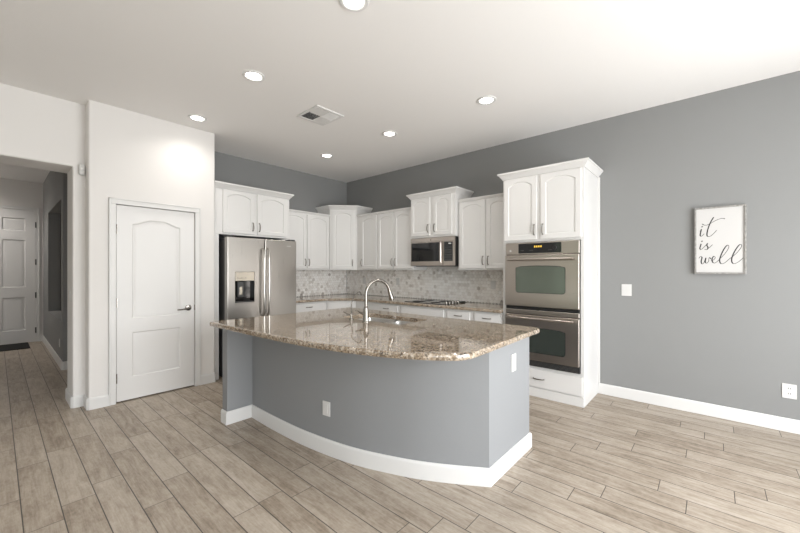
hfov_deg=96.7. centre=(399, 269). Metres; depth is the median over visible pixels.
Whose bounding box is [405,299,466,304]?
cooktop
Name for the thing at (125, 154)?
wall
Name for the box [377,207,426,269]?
upper cabinet
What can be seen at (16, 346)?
door mat
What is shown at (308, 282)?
tile backsplash
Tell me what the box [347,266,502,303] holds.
tile backsplash
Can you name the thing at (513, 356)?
wall outlet
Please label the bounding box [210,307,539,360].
island countertop
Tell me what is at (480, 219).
upper cabinet
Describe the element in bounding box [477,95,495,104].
recessed light
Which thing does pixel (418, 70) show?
ceiling
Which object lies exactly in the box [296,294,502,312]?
countertop
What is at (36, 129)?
wall
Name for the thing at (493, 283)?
wall outlet
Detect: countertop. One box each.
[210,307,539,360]
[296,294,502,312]
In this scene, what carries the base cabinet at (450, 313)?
on the floor
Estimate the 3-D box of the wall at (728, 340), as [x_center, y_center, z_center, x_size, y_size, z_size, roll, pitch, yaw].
[1.769,-0.145,4.473,7.600,3.047,0.150,0,0,41]
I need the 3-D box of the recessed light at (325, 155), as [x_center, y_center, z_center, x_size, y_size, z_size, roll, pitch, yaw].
[-1.070,-1.663,5.196,0.188,0.010,0.188,0,0,41]
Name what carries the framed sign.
attached to the wall at (728, 340)
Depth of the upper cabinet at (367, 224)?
5.94 m
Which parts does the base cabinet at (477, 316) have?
drawer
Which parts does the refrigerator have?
casing, door, control panel, handle, handle, door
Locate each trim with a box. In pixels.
[0,205,39,341]
[109,197,200,405]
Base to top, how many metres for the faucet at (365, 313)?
0.381 m
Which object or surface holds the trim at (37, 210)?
attached to the wall at (20, 193)
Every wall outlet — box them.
[323,400,329,416]
[491,281,495,288]
[511,353,515,371]
[782,383,796,399]
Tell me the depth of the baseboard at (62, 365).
5.40 m
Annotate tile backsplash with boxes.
[296,270,346,296]
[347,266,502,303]
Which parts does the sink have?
bowl, bowl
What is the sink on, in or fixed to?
in the island countertop at (429, 338)
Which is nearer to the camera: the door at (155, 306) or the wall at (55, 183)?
the door at (155, 306)
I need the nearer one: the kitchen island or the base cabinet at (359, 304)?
the kitchen island
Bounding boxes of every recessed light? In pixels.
[188,114,206,121]
[242,70,264,81]
[320,153,332,157]
[339,0,368,11]
[382,131,396,136]
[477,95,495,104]
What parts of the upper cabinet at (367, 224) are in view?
crown molding, door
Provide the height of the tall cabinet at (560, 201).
2.477 m
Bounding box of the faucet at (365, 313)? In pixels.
[355,279,393,321]
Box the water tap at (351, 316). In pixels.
[343,291,361,319]
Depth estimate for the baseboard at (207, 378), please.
4.30 m
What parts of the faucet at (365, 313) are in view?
gooseneck spout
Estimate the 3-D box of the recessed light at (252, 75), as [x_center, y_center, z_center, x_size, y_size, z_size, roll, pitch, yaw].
[-1.258,-1.663,3.059,0.188,0.010,0.188,0,0,41]
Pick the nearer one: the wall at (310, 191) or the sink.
the sink
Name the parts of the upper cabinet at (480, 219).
door, crown molding, door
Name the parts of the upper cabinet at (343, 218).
door, crown molding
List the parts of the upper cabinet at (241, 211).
panel, door, crown molding, door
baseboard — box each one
[42,335,66,369]
[65,388,108,409]
[201,372,215,384]
[598,383,799,433]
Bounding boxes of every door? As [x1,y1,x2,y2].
[0,208,35,344]
[116,205,194,401]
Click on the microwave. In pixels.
(436, 251)
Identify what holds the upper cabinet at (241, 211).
on the floor
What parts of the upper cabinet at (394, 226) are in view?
door, crown molding, door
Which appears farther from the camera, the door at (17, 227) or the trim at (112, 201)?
the door at (17, 227)
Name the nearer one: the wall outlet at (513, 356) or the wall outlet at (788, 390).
the wall outlet at (513, 356)
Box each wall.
[0,83,72,172]
[0,178,60,344]
[43,171,66,361]
[67,100,214,397]
[215,151,346,296]
[347,71,799,419]
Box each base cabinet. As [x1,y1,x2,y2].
[296,301,325,312]
[326,301,355,309]
[356,301,400,312]
[401,305,445,317]
[446,309,472,319]
[473,311,502,323]
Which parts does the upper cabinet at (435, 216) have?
door, crown molding, door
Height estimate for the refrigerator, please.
1.806 m
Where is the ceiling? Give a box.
[0,0,799,182]
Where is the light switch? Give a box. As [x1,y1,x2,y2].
[622,284,631,295]
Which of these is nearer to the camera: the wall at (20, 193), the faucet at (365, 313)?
the faucet at (365, 313)
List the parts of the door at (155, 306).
handle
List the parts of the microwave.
door, control panel, casing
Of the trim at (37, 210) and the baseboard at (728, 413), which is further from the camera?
the trim at (37, 210)
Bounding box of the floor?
[0,341,799,532]
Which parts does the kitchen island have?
baseboard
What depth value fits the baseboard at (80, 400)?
3.55 m
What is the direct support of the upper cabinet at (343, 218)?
attached to the wall at (728, 340)
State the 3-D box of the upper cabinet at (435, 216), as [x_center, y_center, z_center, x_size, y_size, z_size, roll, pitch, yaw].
[0.564,-0.776,5.127,0.870,0.645,0.454,0,0,41]
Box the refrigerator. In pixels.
[219,235,295,376]
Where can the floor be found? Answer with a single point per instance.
(167, 461)
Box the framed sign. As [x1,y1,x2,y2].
[695,204,746,273]
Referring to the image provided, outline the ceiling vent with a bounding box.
[296,105,343,125]
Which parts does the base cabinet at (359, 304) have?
drawer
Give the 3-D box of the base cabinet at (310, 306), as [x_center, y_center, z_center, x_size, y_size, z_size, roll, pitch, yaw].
[-1.612,0.941,5.660,0.648,0.874,0.670,0,0,41]
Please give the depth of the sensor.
3.55 m
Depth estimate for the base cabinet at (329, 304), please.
5.74 m
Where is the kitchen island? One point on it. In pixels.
(465, 422)
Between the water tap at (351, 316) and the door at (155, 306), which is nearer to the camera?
the water tap at (351, 316)
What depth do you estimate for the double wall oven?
3.73 m
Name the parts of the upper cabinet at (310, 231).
door, crown molding, door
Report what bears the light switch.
attached to the wall at (728, 340)
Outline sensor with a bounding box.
[78,164,84,175]
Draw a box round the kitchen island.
[221,318,531,486]
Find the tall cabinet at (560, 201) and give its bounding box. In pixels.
[497,157,602,407]
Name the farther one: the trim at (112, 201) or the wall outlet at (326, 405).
the trim at (112, 201)
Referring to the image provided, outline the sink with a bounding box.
[360,317,413,324]
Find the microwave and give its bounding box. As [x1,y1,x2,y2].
[411,236,457,266]
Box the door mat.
[0,342,29,351]
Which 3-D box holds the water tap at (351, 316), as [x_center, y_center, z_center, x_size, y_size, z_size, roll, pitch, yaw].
[-0.429,0.336,3.350,0.074,0.253,0.238,0,0,41]
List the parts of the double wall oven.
display panel, handle, handle, oven door, oven door, panel, control panel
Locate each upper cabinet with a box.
[215,181,293,379]
[284,209,329,269]
[316,205,372,269]
[356,212,377,269]
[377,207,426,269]
[406,186,473,238]
[457,193,502,269]
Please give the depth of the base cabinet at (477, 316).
4.19 m
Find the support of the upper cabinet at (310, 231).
attached to the wall at (310, 191)
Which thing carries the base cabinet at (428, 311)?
on the floor
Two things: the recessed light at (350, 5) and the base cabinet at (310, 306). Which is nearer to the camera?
the recessed light at (350, 5)
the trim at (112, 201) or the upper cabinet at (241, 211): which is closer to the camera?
the trim at (112, 201)
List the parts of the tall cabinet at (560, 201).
door, crown molding, drawer, door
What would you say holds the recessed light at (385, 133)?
in the ceiling
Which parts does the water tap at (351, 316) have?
spout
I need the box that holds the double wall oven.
[505,240,580,373]
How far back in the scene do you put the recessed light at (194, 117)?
3.90 m
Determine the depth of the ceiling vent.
3.84 m

